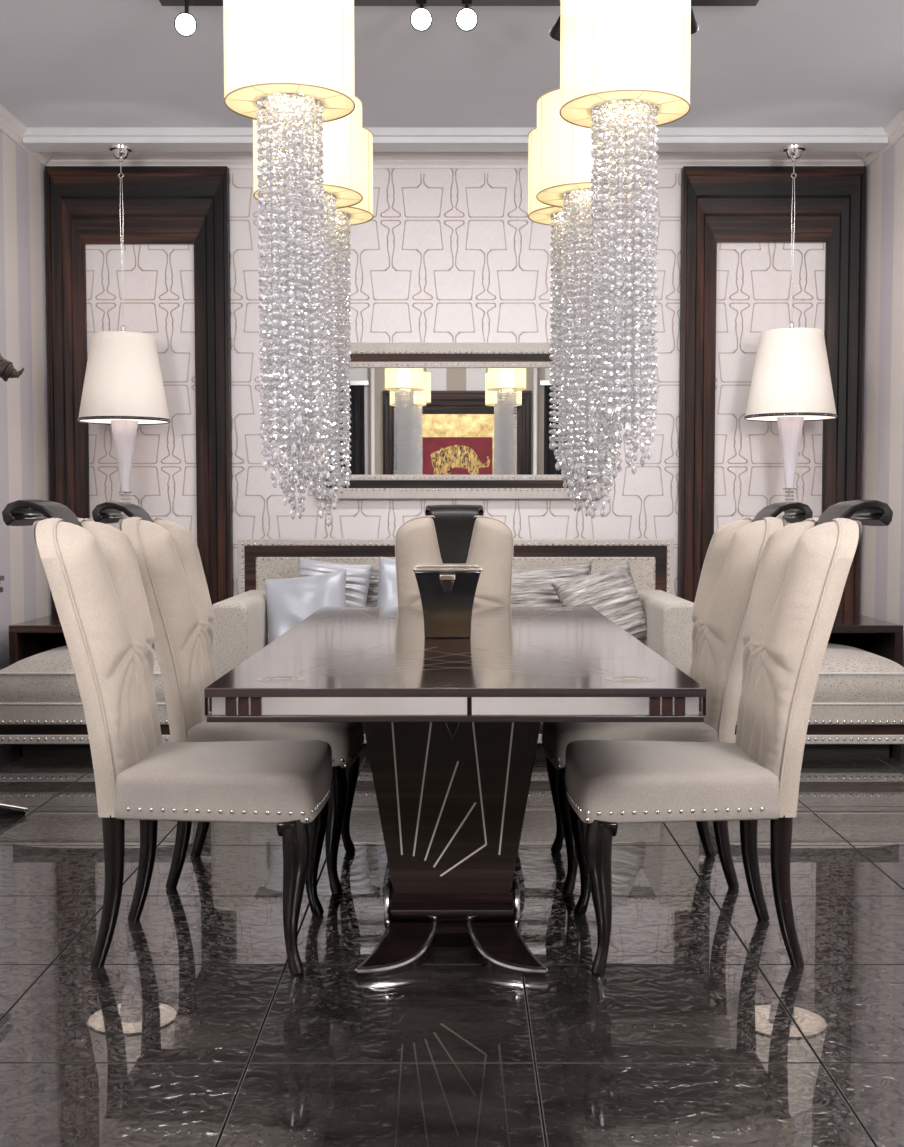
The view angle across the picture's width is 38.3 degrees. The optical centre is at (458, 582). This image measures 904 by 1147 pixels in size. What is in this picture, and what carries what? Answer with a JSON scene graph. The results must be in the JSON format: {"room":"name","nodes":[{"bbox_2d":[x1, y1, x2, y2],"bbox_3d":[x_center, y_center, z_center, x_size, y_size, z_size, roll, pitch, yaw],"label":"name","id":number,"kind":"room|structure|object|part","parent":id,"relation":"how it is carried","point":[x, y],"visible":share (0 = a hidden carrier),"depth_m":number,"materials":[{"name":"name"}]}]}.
{"room":"dining room","nodes":[
{"label":"dining room","id":0,"kind":"room"},
{"bbox_2d":[0,130,52,669],"bbox_3d":[-2.363,-0.562,2.423,0.100,3.150,9.900,0,3,0],"label":"wall","id":1,"kind":"structure","parent":0,"point":[26,595],"depth_m":6.87,"materials":[{"name":"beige paint"}]},
{"bbox_2d":[0,104,52,165],"bbox_3d":[-2.284,-2.092,2.312,0.058,0.082,9.845,0,3,0],"label":"trim","id":2,"kind":"structure","parent":1,"relation":"attached to","point":[10,125],"depth_m":6.70,"materials":[{"name":"white paint"}]},
{"bbox_2d":[0,744,903,1146],"bbox_3d":[-0.019,1.017,3.310,4.788,0.100,8.500,0,3,0],"label":"floor","id":3,"kind":"structure","parent":0,"point":[699,1028],"depth_m":3.08,"materials":[{"name":"tile"}]},
{"bbox_2d":[0,575,27,817],"bbox_3d":[-1.965,0.452,4.481,0.665,0.900,1.200,0,3,0],"label":"pedestal table","id":4,"kind":"object","parent":3,"relation":"on","point":[6,810],"visible":1,"depth_m":4.89,"materials":[{"name":"brown wood"}]},
{"bbox_2d":[0,353,23,381],"bbox_3d":[-1.846,-0.512,4.779,0.520,0.992,0.220,0,3,0],"label":"sculpture","id":5,"kind":"object","parent":4,"relation":"on","point":[7,370],"visible":1,"depth_m":4.73,"materials":[{"name":"brown metal"}]},
{"bbox_3d":[-1.812,0.829,4.872,0.343,0.089,0.147,-2,4,-38],"label":"foot trim","id":6,"kind":"part","parent":4,"relation":"part of","materials":[{"name":"silver metal"}]},
{"bbox_2d":[9,613,66,744],"bbox_3d":[-1.708,0.477,6.871,1.007,0.590,0.950,0,3,0],"label":"console shelf","id":7,"kind":"object","parent":3,"relation":"on","point":[29,638],"visible":0.18,"depth_m":6.50,"materials":[{"name":"brown wood"}]},
{"bbox_3d":[-1.708,0.201,6.856,1.007,0.037,0.950,0,3,0],"label":"panel","id":8,"kind":"part","parent":7,"relation":"part of","materials":[{"name":"wood"}]},
{"bbox_2d":[0,643,170,753],"bbox_3d":[-1.708,0.555,6.512,0.929,0.474,0.959,0,3,0],"label":"upholstered bench","id":9,"kind":"object","parent":3,"relation":"on","point":[41,706],"visible":0.44,"depth_m":6.04,"materials":[{"name":"fabric"}]},
{"bbox_2d":[0,643,165,702],"bbox_3d":[-1.708,0.429,6.506,0.929,0.222,0.959,0,3,0],"label":"seat cushion","id":10,"kind":"object","parent":9,"relation":"on","point":[49,676],"depth_m":6.03,"materials":[{"name":"fabric"}]},
{"bbox_3d":[-1.708,0.588,6.517,0.915,0.092,0.950,0,3,0],"label":"seat","id":11,"kind":"part","parent":9,"relation":"part of","materials":[{"name":"fabric"}]},
{"bbox_3d":[-1.708,0.645,6.041,0.912,0.017,0.006,0,3,0],"label":"nailhead trim","id":12,"kind":"part","parent":9,"relation":"part of","materials":[{"name":"metal"}]},
{"bbox_3d":[-1.708,0.727,6.046,0.912,0.017,0.006,0,3,0],"label":"nailhead trim","id":13,"kind":"part","parent":9,"relation":"part of","materials":[{"name":"metal"}]},
{"bbox_2d":[2,499,333,975],"bbox_3d":[-0.750,0.373,3.438,0.821,1.186,0.552,0,3,0],"label":"dining chair","id":14,"kind":"object","parent":3,"relation":"on","point":[92,570],"visible":1,"depth_m":3.24,"materials":[{"name":"beige fabric"}]},
{"bbox_3d":[-0.944,0.201,3.431,0.252,0.747,0.504,0,3,0],"label":"backrest","id":15,"kind":"part","parent":14,"relation":"part of","materials":[{"name":"beige fabric"}]},
{"bbox_3d":[-0.886,0.775,3.282,0.091,0.395,0.058,0,3,0],"label":"leg","id":16,"kind":"part","parent":14,"relation":"part of","materials":[{"name":"brown wood"}]},
{"bbox_3d":[-0.886,0.756,3.642,0.091,0.395,0.058,0,3,0],"label":"leg","id":17,"kind":"part","parent":14,"relation":"part of","materials":[{"name":"brown wood"}]},
{"bbox_3d":[-0.607,0.511,3.448,0.522,0.135,0.523,0,3,0],"label":"seat","id":18,"kind":"part","parent":14,"relation":"part of","materials":[{"name":"fabric"}]},
{"bbox_3d":[-0.585,0.559,3.451,0.487,0.030,0.531,0,3,0],"label":"nailhead trim","id":19,"kind":"part","parent":14,"relation":"part of","materials":[{"name":"metal"}]},
{"bbox_3d":[-0.406,0.778,3.225,0.074,0.399,0.072,0,3,0],"label":"leg","id":20,"kind":"part","parent":14,"relation":"part of","materials":[{"name":"brown wood"}]},
{"bbox_3d":[-0.406,0.752,3.699,0.074,0.399,0.072,0,3,0],"label":"leg","id":21,"kind":"part","parent":14,"relation":"part of","materials":[{"name":"brown wood"}]},
{"bbox_2d":[92,502,363,894],"bbox_3d":[-0.715,0.336,4.117,0.821,1.186,0.552,0,3,0],"label":"dining chair","id":22,"kind":"object","parent":3,"relation":"on","point":[167,553],"visible":0.8,"depth_m":3.91,"materials":[{"name":"beige fabric"}]},
{"bbox_3d":[-0.908,0.164,4.110,0.252,0.747,0.504,0,3,0],"label":"backrest","id":23,"kind":"part","parent":22,"relation":"part of","materials":[{"name":"beige fabric"}]},
{"bbox_3d":[-0.850,0.738,3.961,0.091,0.395,0.058,0,3,0],"label":"leg","id":24,"kind":"part","parent":22,"relation":"part of","materials":[{"name":"brown wood"}]},
{"bbox_3d":[-0.850,0.719,4.321,0.091,0.395,0.058,0,3,0],"label":"leg","id":25,"kind":"part","parent":22,"relation":"part of","materials":[{"name":"brown wood"}]},
{"bbox_3d":[-0.571,0.474,4.127,0.522,0.135,0.523,0,3,0],"label":"seat","id":26,"kind":"part","parent":22,"relation":"part of","materials":[{"name":"fabric"}]},
{"bbox_3d":[-0.370,0.741,3.904,0.074,0.399,0.072,0,3,0],"label":"leg","id":27,"kind":"part","parent":22,"relation":"part of","materials":[{"name":"brown wood"}]},
{"bbox_3d":[-0.549,0.522,4.130,0.487,0.030,0.531,0,3,0],"label":"nailhead trim","id":28,"kind":"part","parent":22,"relation":"part of","materials":[{"name":"metal"}]},
{"bbox_3d":[-0.370,0.716,4.378,0.074,0.399,0.072,0,3,0],"label":"leg","id":29,"kind":"part","parent":22,"relation":"part of","materials":[{"name":"brown wood"}]},
{"bbox_2d":[211,539,693,753],"bbox_3d":[-0.018,0.287,6.590,2.356,1.000,1.130,0,3,0],"label":"sofa","id":30,"kind":"object","parent":3,"relation":"on","point":[240,623],"visible":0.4,"depth_m":7.02,"materials":[{"name":"fabric"}]},
{"bbox_3d":[-1.071,0.302,6.551,0.183,0.475,1.050,0,3,0],"label":"arm","id":31,"kind":"part","parent":30,"relation":"part of","materials":[{"name":"fabric"}]},
{"bbox_2d":[263,569,346,644],"bbox_3d":[-0.770,0.148,6.566,0.488,0.435,0.207,1,3,11],"label":"throw pillow","id":32,"kind":"object","parent":30,"relation":"on","point":[289,601],"visible":0.6,"depth_m":6.51,"materials":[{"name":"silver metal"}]},
{"bbox_2d":[297,557,373,606],"bbox_3d":[-0.665,0.077,6.759,0.439,0.428,0.191,0,3,0],"label":"throw pillow","id":33,"kind":"object","parent":30,"relation":"on","point":[358,577],"visible":0.32,"depth_m":6.73,"materials":[{"name":"silver fabric"}]},
{"bbox_2d":[366,569,378,606],"bbox_3d":[-0.485,0.097,6.916,0.410,0.385,0.176,0,3,2],"label":"throw pillow","id":34,"kind":"object","parent":30,"relation":"on","point":[372,597],"visible":0.06,"depth_m":6.87,"materials":[{"name":"silver fabric"}]},
{"bbox_2d":[377,556,397,606],"bbox_3d":[-0.255,0.077,6.762,0.382,0.432,0.186,0,3,3],"label":"throw pillow","id":35,"kind":"object","parent":30,"relation":"on","point":[387,588],"visible":0.18,"depth_m":6.72,"materials":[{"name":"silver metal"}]},
{"bbox_3d":[-0.018,0.089,7.031,2.157,0.454,0.005,0,3,0],"label":"nailhead trim","id":36,"kind":"part","parent":30,"relation":"part of","materials":[{"name":"metal"}]},
{"bbox_3d":[-0.018,0.085,7.030,2.315,0.604,0.005,0,3,0],"label":"nailhead trim","id":37,"kind":"part","parent":30,"relation":"part of","materials":[{"name":"metal"}]},
{"bbox_3d":[-0.018,0.110,7.090,2.164,0.508,0.112,0,3,0],"label":"backrest panel","id":38,"kind":"part","parent":30,"relation":"part of","materials":[{"name":"fabric"}]},
{"bbox_2d":[511,562,591,606],"bbox_3d":[0.440,0.104,6.816,0.583,0.426,0.215,0,3,-5],"label":"throw pillow","id":39,"kind":"object","parent":30,"relation":"on","point":[530,587],"visible":0.26,"depth_m":6.76,"materials":[{"name":"silver fabric"}]},
{"bbox_2d":[551,560,646,639],"bbox_3d":[0.735,0.138,6.575,0.519,0.505,0.219,-1,3,-10],"label":"throw pillow","id":40,"kind":"object","parent":30,"relation":"on","point":[612,592],"visible":0.58,"depth_m":6.53,"materials":[{"name":"silver fabric"}]},
{"bbox_3d":[1.036,0.302,6.551,0.183,0.475,1.050,0,3,0],"label":"arm","id":41,"kind":"part","parent":30,"relation":"part of","materials":[{"name":"fabric"}]},
{"bbox_2d":[395,504,513,606],"bbox_3d":[-0.022,0.271,5.305,0.552,1.186,0.821,0,3,0],"label":"dining chair","id":42,"kind":"object","parent":3,"relation":"on","point":[451,533],"visible":0.34,"depth_m":5.44,"materials":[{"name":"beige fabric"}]},
{"bbox_2d":[204,607,705,977],"bbox_3d":[-0.008,0.543,4.103,1.104,0.760,2.468,0,3,0],"label":"dining table","id":43,"kind":"object","parent":3,"relation":"on","point":[452,725],"visible":1,"depth_m":3.38,"materials":[{"name":"brown wood"}]},
{"bbox_3d":[-0.150,0.918,3.298,0.131,0.080,0.269,1,3,20],"label":"foot trim","id":44,"kind":"part","parent":43,"relation":"part of","materials":[{"name":"silver metal"}]},
{"bbox_2d":[412,564,481,637],"bbox_3d":[-0.035,0.055,4.024,0.212,0.223,0.182,0,3,0],"label":"vase","id":45,"kind":"object","parent":43,"relation":"on","point":[447,591],"visible":1,"depth_m":3.96,"materials":[{"name":"metal"}]},
{"bbox_3d":[-0.035,-0.048,4.023,0.212,0.018,0.172,0,3,0],"label":"lid","id":46,"kind":"part","parent":45,"relation":"part of","materials":[{"name":"silver metal"}]},
{"bbox_3d":[-0.018,0.822,4.086,0.316,0.100,1.462,0,3,0],"label":"moulding","id":47,"kind":"part","parent":43,"relation":"part of","materials":[{"name":"black wood"}]},
{"bbox_3d":[0.114,0.918,3.298,0.131,0.080,0.269,-1,3,-20],"label":"foot trim","id":48,"kind":"part","parent":43,"relation":"part of","materials":[{"name":"brown wood"}]},
{"bbox_2d":[542,502,812,894],"bbox_3d":[0.674,0.336,4.122,0.821,1.186,0.552,0,3,0],"label":"dining chair","id":49,"kind":"object","parent":3,"relation":"on","point":[735,549],"visible":0.73,"depth_m":3.91,"materials":[{"name":"beige fabric"}]},
{"bbox_3d":[0.509,0.522,4.129,0.487,0.030,0.531,0,3,0],"label":"nailhead trim","id":50,"kind":"part","parent":49,"relation":"part of","materials":[{"name":"metal"}]},
{"bbox_3d":[0.331,0.716,4.378,0.074,0.399,0.072,0,3,0],"label":"leg","id":51,"kind":"part","parent":49,"relation":"part of","materials":[{"name":"brown wood"}]},
{"bbox_3d":[0.331,0.741,3.904,0.074,0.399,0.072,0,3,0],"label":"leg","id":52,"kind":"part","parent":49,"relation":"part of","materials":[{"name":"brown wood"}]},
{"bbox_3d":[0.531,0.474,4.127,0.522,0.135,0.523,0,3,0],"label":"seat","id":53,"kind":"part","parent":49,"relation":"part of","materials":[{"name":"fabric"}]},
{"bbox_3d":[0.810,0.719,4.321,0.091,0.395,0.058,0,3,0],"label":"leg","id":54,"kind":"part","parent":49,"relation":"part of","materials":[{"name":"brown wood"}]},
{"bbox_3d":[0.810,0.738,3.961,0.091,0.395,0.058,0,3,0],"label":"leg","id":55,"kind":"part","parent":49,"relation":"part of","materials":[{"name":"brown wood"}]},
{"bbox_3d":[0.868,0.164,4.110,0.252,0.747,0.504,0,3,0],"label":"backrest","id":56,"kind":"part","parent":49,"relation":"part of","materials":[{"name":"beige fabric"}]},
{"bbox_2d":[564,499,892,974],"bbox_3d":[0.693,0.373,3.443,0.821,1.186,0.552,0,3,0],"label":"dining chair","id":57,"kind":"object","parent":3,"relation":"on","point":[802,572],"visible":1,"depth_m":3.23,"materials":[{"name":"beige fabric"}]},
{"bbox_3d":[0.348,0.752,3.699,0.074,0.399,0.072,0,3,0],"label":"leg","id":58,"kind":"part","parent":57,"relation":"part of","materials":[{"name":"brown wood"}]},
{"bbox_3d":[0.348,0.778,3.225,0.074,0.399,0.072,0,3,0],"label":"leg","id":59,"kind":"part","parent":57,"relation":"part of","materials":[{"name":"brown wood"}]},
{"bbox_3d":[0.527,0.560,3.450,0.487,0.030,0.531,0,3,0],"label":"nailhead trim","id":60,"kind":"part","parent":57,"relation":"part of","materials":[{"name":"metal"}]},
{"bbox_3d":[0.549,0.511,3.448,0.522,0.135,0.523,0,3,0],"label":"seat","id":61,"kind":"part","parent":57,"relation":"part of","materials":[{"name":"fabric"}]},
{"bbox_3d":[0.828,0.756,3.642,0.091,0.395,0.058,0,3,0],"label":"leg","id":62,"kind":"part","parent":57,"relation":"part of","materials":[{"name":"brown wood"}]},
{"bbox_3d":[0.828,0.775,3.282,0.091,0.395,0.058,0,3,0],"label":"leg","id":63,"kind":"part","parent":57,"relation":"part of","materials":[{"name":"brown wood"}]},
{"bbox_3d":[0.886,0.201,3.431,0.252,0.747,0.504,0,3,0],"label":"backrest","id":64,"kind":"part","parent":57,"relation":"part of","materials":[{"name":"beige fabric"}]},
{"bbox_2d":[734,643,903,753],"bbox_3d":[1.677,0.555,6.512,0.929,0.474,0.959,0,3,0],"label":"upholstered bench","id":65,"kind":"object","parent":3,"relation":"on","point":[857,707],"visible":0.49,"depth_m":6.04,"materials":[{"name":"fabric"}]},
{"bbox_3d":[1.677,0.645,6.041,0.912,0.017,0.006,0,3,0],"label":"nailhead trim","id":66,"kind":"part","parent":65,"relation":"part of","materials":[{"name":"metal"}]},
{"bbox_3d":[1.677,0.588,6.517,0.915,0.092,0.950,0,3,0],"label":"seat","id":67,"kind":"part","parent":65,"relation":"part of","materials":[{"name":"fabric"}]},
{"bbox_2d":[739,643,903,702],"bbox_3d":[1.677,0.429,6.506,0.929,0.222,0.959,0,3,0],"label":"seat cushion","id":68,"kind":"object","parent":65,"relation":"on","point":[848,674],"depth_m":6.03,"materials":[{"name":"fabric"}]},
{"bbox_3d":[1.677,0.727,6.046,0.912,0.017,0.006,0,3,0],"label":"nailhead trim","id":69,"kind":"part","parent":65,"relation":"part of","materials":[{"name":"metal"}]},
{"bbox_2d":[828,611,902,744],"bbox_3d":[1.679,0.477,6.871,1.007,0.590,0.950,0,3,0],"label":"console shelf","id":70,"kind":"object","parent":3,"relation":"on","point":[879,637],"visible":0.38,"depth_m":6.55,"materials":[{"name":"brown wood"}]},
{"bbox_3d":[1.679,0.470,7.337,0.927,0.553,0.020,0,3,0],"label":"panel","id":71,"kind":"part","parent":70,"relation":"part of","materials":[{"name":"black wood"}]},
{"bbox_3d":[1.679,0.201,6.856,1.007,0.037,0.950,0,3,0],"label":"panel","id":72,"kind":"part","parent":70,"relation":"part of","materials":[{"name":"wood"}]},
{"bbox_2d":[0,0,903,126],"bbox_3d":[-0.019,-2.184,2.334,4.788,0.100,10.100,0,3,0],"label":"ceiling","id":73,"kind":"structure","parent":0,"point":[64,63],"depth_m":5.84,"materials":[{"name":"paint"}]},
{"bbox_2d":[223,0,354,490],"bbox_3d":[-0.402,-1.198,3.089,0.309,1.953,0.309,2,4,35],"label":"crystal chandelier","id":74,"kind":"object","parent":73,"relation":"hanging from","point":[290,62],"visible":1,"depth_m":3.06,"materials":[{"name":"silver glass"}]},
{"bbox_3d":[-0.402,-1.648,3.065,0.117,1.011,0.117,2,4,38],"label":"stem","id":75,"kind":"part","parent":74,"relation":"part of","materials":[{"name":"metal"}]},
{"bbox_3d":[-0.402,-1.269,3.085,0.306,0.262,0.306,0,3,-7],"label":"lamp shade","id":76,"kind":"part","parent":74,"relation":"part of","materials":[{"name":"white fabric"}]},
{"bbox_2d":[253,95,362,526],"bbox_3d":[-0.428,-1.183,3.691,0.309,2.048,0.309,1,3,14],"label":"crystal chandelier","id":77,"kind":"object","parent":73,"relation":"hanging from","point":[342,159],"visible":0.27,"depth_m":3.67,"materials":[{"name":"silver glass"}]},
{"bbox_3d":[-0.428,-1.228,3.688,0.306,0.262,0.306,0,3,-3],"label":"lamp shade","id":78,"kind":"part","parent":77,"relation":"part of","materials":[{"name":"beige fabric"}]},
{"bbox_2d":[279,126,372,493],"bbox_3d":[-0.436,-1.265,4.267,0.309,1.947,0.309,-1,3,-12],"label":"crystal chandelier","id":79,"kind":"object","parent":73,"relation":"hanging from","point":[362,212],"visible":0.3,"depth_m":4.26,"materials":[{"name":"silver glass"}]},
{"bbox_3d":[-0.436,-1.337,4.263,0.306,0.262,0.306,-1,3,-15],"label":"lamp shade","id":80,"kind":"part","parent":79,"relation":"part of","materials":[{"name":"beige fabric"}]},
{"bbox_2d":[159,0,758,5],"bbox_3d":[0.000,-2.264,5.014,2.320,0.033,0.120,0,3,0],"label":"track","id":81,"kind":"object","parent":73,"relation":"attached to","point":[163,2],"visible":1,"depth_m":5.05,"materials":[{"name":"black metal"}]},
{"bbox_2d":[174,0,196,36],"bbox_3d":[-1.040,-2.166,4.981,0.085,0.161,0.107,0,3,0],"label":"spotlight","id":82,"kind":"object","parent":81,"relation":"attached to","point":[185,24],"visible":1,"depth_m":4.95,"materials":[{"name":"black paint"}]},
{"bbox_3d":[-1.045,-2.201,4.987,0.040,0.092,0.030,0,3,0],"label":"arm","id":83,"kind":"part","parent":82,"relation":"part of","materials":[{"name":"black paint"}]},
{"bbox_2d":[410,0,431,31],"bbox_3d":[-0.145,-2.187,5.019,0.086,0.124,0.110,0,3,0],"label":"spotlight","id":84,"kind":"object","parent":81,"relation":"attached to","point":[420,18],"visible":1,"depth_m":4.99,"materials":[{"name":"black paint"}]},
{"bbox_3d":[-0.145,-2.224,5.026,0.040,0.050,0.030,0,3,0],"label":"arm","id":85,"kind":"part","parent":84,"relation":"part of","materials":[{"name":"black paint"}]},
{"bbox_2d":[456,0,477,31],"bbox_3d":[0.030,-2.187,5.019,0.086,0.124,0.110,0,3,0],"label":"spotlight","id":86,"kind":"object","parent":81,"relation":"attached to","point":[466,18],"visible":1,"depth_m":4.99,"materials":[{"name":"black paint"}]},
{"bbox_3d":[0.030,-2.224,5.026,0.040,0.050,0.030,0,3,0],"label":"arm","id":87,"kind":"part","parent":86,"relation":"part of","materials":[{"name":"black paint"}]},
{"bbox_2d":[549,0,560,40],"bbox_3d":[0.389,-2.165,5.001,0.085,0.166,0.107,0,3,0],"label":"spotlight","id":88,"kind":"object","parent":81,"relation":"attached to","point":[554,33],"visible":0.36,"depth_m":4.99,"materials":[{"name":"black paint"}]},
{"bbox_2d":[691,0,698,33],"bbox_3d":[0.882,-2.177,5.000,0.085,0.142,0.108,0,3,0],"label":"spotlight","id":89,"kind":"object","parent":81,"relation":"attached to","point":[694,26],"visible":0.24,"depth_m":4.99,"materials":[{"name":"black paint"}]},
{"bbox_2d":[528,127,616,494],"bbox_3d":[0.381,-1.258,4.268,0.309,1.961,0.309,0,3,4],"label":"crystal chandelier","id":90,"kind":"object","parent":73,"relation":"hanging from","point":[538,212],"visible":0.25,"depth_m":4.26,"materials":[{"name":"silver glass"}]},
{"bbox_3d":[0.381,-1.337,4.263,0.306,0.262,0.306,0,3,-8],"label":"lamp shade","id":91,"kind":"part","parent":90,"relation":"part of","materials":[{"name":"beige fabric"}]},
{"bbox_2d":[536,88,643,518],"bbox_3d":[0.374,-1.195,3.690,0.309,2.024,0.309,-1,3,-15],"label":"crystal chandelier","id":92,"kind":"object","parent":73,"relation":"hanging from","point":[564,148],"visible":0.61,"depth_m":3.67,"materials":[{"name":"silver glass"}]},
{"bbox_3d":[0.374,-1.231,3.688,0.306,0.262,0.306,-1,3,-12],"label":"lamp shade","id":93,"kind":"part","parent":92,"relation":"part of","materials":[{"name":"beige fabric"}]},
{"bbox_2d":[559,0,690,478],"bbox_3d":[0.394,-1.212,3.088,0.309,1.924,0.309,-2,4,-29],"label":"crystal chandelier","id":94,"kind":"object","parent":73,"relation":"hanging from","point":[625,64],"visible":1,"depth_m":3.05,"materials":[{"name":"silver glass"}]},
{"bbox_3d":[0.394,-1.641,3.065,0.117,1.026,0.117,3,4,43],"label":"stem","id":95,"kind":"part","parent":94,"relation":"part of","materials":[{"name":"metal"}]},
{"bbox_3d":[0.394,-1.254,3.086,0.306,0.262,0.306,0,3,-2],"label":"lamp shade","id":96,"kind":"part","parent":94,"relation":"part of","materials":[{"name":"white fabric"}]},
{"bbox_2d":[86,168,825,596],"bbox_3d":[-0.019,-0.835,7.415,4.788,3.150,0.101,0,3,0],"label":"wall","id":97,"kind":"structure","parent":0,"point":[444,255],"depth_m":7.33,"materials":[{"name":"paper"}]},
{"bbox_2d":[77,145,170,518],"bbox_3d":[-1.797,-1.265,6.961,0.486,2.094,0.486,0,3,0],"label":"pendant lamp","id":98,"kind":"object","parent":97,"relation":"hanging from","point":[123,387],"visible":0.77,"depth_m":6.82,"materials":[{"name":"ivory cloth"},{"name":"polished chrome"},{"name":"clear crystal"}]},
{"bbox_3d":[-1.797,-1.098,6.971,0.480,0.464,0.480,0,3,0],"label":"lamp shade","id":99,"kind":"part","parent":98,"relation":"part of","materials":[{"name":"beige fabric"}]},
{"bbox_2d":[80,419,167,423],"bbox_3d":[-1.797,-0.870,6.983,0.476,0.001,0.476,0,3,0],"label":"diffuser","id":100,"kind":"object","parent":98,"relation":"attached to","point":[91,420],"depth_m":7.02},
{"bbox_3d":[-1.797,-0.872,6.983,0.483,0.016,0.483,0,3,0],"label":"shade trim","id":101,"kind":"part","parent":98,"relation":"part of","materials":[{"name":"black paint"}]},
{"bbox_2d":[45,166,232,613],"bbox_3d":[-1.792,-0.786,7.331,1.009,3.062,0.070,0,3,0],"label":"picture frame","id":102,"kind":"object","parent":97,"relation":"attached to","point":[162,204],"visible":0.6,"depth_m":7.28,"materials":[{"name":"brown wood"}]},
{"bbox_3d":[-2.197,-0.786,7.331,0.198,3.062,0.070,0,3,0],"label":"rail","id":103,"kind":"part","parent":102,"relation":"part of","materials":[{"name":"brown wood"}]},
{"bbox_3d":[-1.792,-2.107,7.259,1.009,0.415,0.070,0,3,0],"label":"rail","id":104,"kind":"part","parent":102,"relation":"part of","materials":[{"name":"brown wood"}]},
{"bbox_3d":[-1.386,-0.786,7.331,0.198,3.062,0.070,0,3,0],"label":"rail","id":105,"kind":"part","parent":102,"relation":"part of","materials":[{"name":"brown wood"}]},
{"bbox_2d":[22,127,887,151],"bbox_3d":[-0.019,-2.346,6.885,4.528,0.074,0.195,0,3,0],"label":"trim","id":106,"kind":"structure","parent":97,"relation":"attached to","point":[38,139],"depth_m":6.80,"materials":[{"name":"paint"}]},
{"bbox_2d":[45,152,865,167],"bbox_3d":[-0.019,-2.362,7.253,4.588,0.082,0.058,0,3,0],"label":"trim","id":107,"kind":"structure","parent":97,"relation":"attached to","point":[229,159],"depth_m":7.25,"materials":[{"name":"white paint"}]},
{"bbox_2d":[315,343,601,498],"bbox_3d":[-0.004,-0.911,7.329,1.618,0.876,0.060,0,3,0],"label":"wall mirror","id":108,"kind":"object","parent":97,"relation":"attached to","point":[429,420],"visible":0.63,"depth_m":7.33,"materials":[{"name":"mirror"}]},
{"bbox_3d":[-0.004,-0.910,7.305,1.387,0.645,0.005,0,3,0],"label":"nailhead trim","id":109,"kind":"part","parent":108,"relation":"part of","materials":[{"name":"metal"}]},
{"bbox_2d":[339,368,567,474],"bbox_3d":[-0.004,-0.912,7.342,1.358,0.616,0.026,0,3,0],"label":"mirror glass","id":110,"kind":"object","parent":108,"relation":"attached to","point":[405,421],"depth_m":7.33,"materials":[{"name":"clear mirror"}]},
{"bbox_2d":[678,166,865,613],"bbox_3d":[1.752,-0.786,7.331,1.012,3.062,0.070,0,3,0],"label":"picture frame","id":111,"kind":"object","parent":97,"relation":"attached to","point":[720,204],"visible":0.6,"depth_m":7.28,"materials":[{"name":"brown wood"}]},
{"bbox_3d":[1.345,-0.786,7.331,0.198,3.062,0.070,0,3,0],"label":"rail","id":112,"kind":"part","parent":111,"relation":"part of","materials":[{"name":"brown wood"}]},
{"bbox_3d":[1.752,-2.112,7.259,1.012,0.405,0.070,0,3,0],"label":"rail","id":113,"kind":"part","parent":111,"relation":"part of","materials":[{"name":"brown wood"}]},
{"bbox_3d":[2.159,-0.786,7.331,0.198,3.062,0.070,0,3,0],"label":"rail","id":114,"kind":"part","parent":111,"relation":"part of","materials":[{"name":"brown wood"}]},
{"bbox_2d":[744,145,837,523],"bbox_3d":[1.780,-1.274,6.961,0.486,2.076,0.486,0,3,0],"label":"pendant lamp","id":115,"kind":"object","parent":97,"relation":"hanging from","point":[791,385],"visible":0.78,"depth_m":6.82,"materials":[{"name":"ivory cloth"},{"name":"frosted white glass"},{"name":"polished chrome"}]},
{"bbox_3d":[1.780,-1.116,6.970,0.480,0.464,0.480,0,3,0],"label":"lamp shade","id":116,"kind":"part","parent":115,"relation":"part of","materials":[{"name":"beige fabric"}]},
{"bbox_3d":[1.780,-0.890,6.982,0.483,0.016,0.483,0,3,0],"label":"shade trim","id":117,"kind":"part","parent":115,"relation":"part of","materials":[{"name":"black paint"}]},
{"bbox_2d":[747,416,834,420],"bbox_3d":[1.780,-0.888,6.982,0.476,0.001,0.476,0,3,0],"label":"diffuser","id":118,"kind":"object","parent":115,"relation":"attached to","point":[768,418],"depth_m":6.97,"materials":[{"name":"white plastic"}]},
{"bbox_2d":[858,136,903,666],"bbox_3d":[2.325,-0.562,2.423,0.100,3.150,9.900,0,3,0],"label":"wall","id":119,"kind":"structure","parent":0,"point":[881,554],"depth_m":6.93,"materials":[{"name":"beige paint"}]},
{"bbox_2d":[858,110,903,165],"bbox_3d":[2.246,-2.092,2.312,0.058,0.082,9.845,0,3,0],"label":"trim","id":120,"kind":"structure","parent":119,"relation":"attached to","point":[894,128],"depth_m":6.75,"materials":[{"name":"white paint"}]}
]}

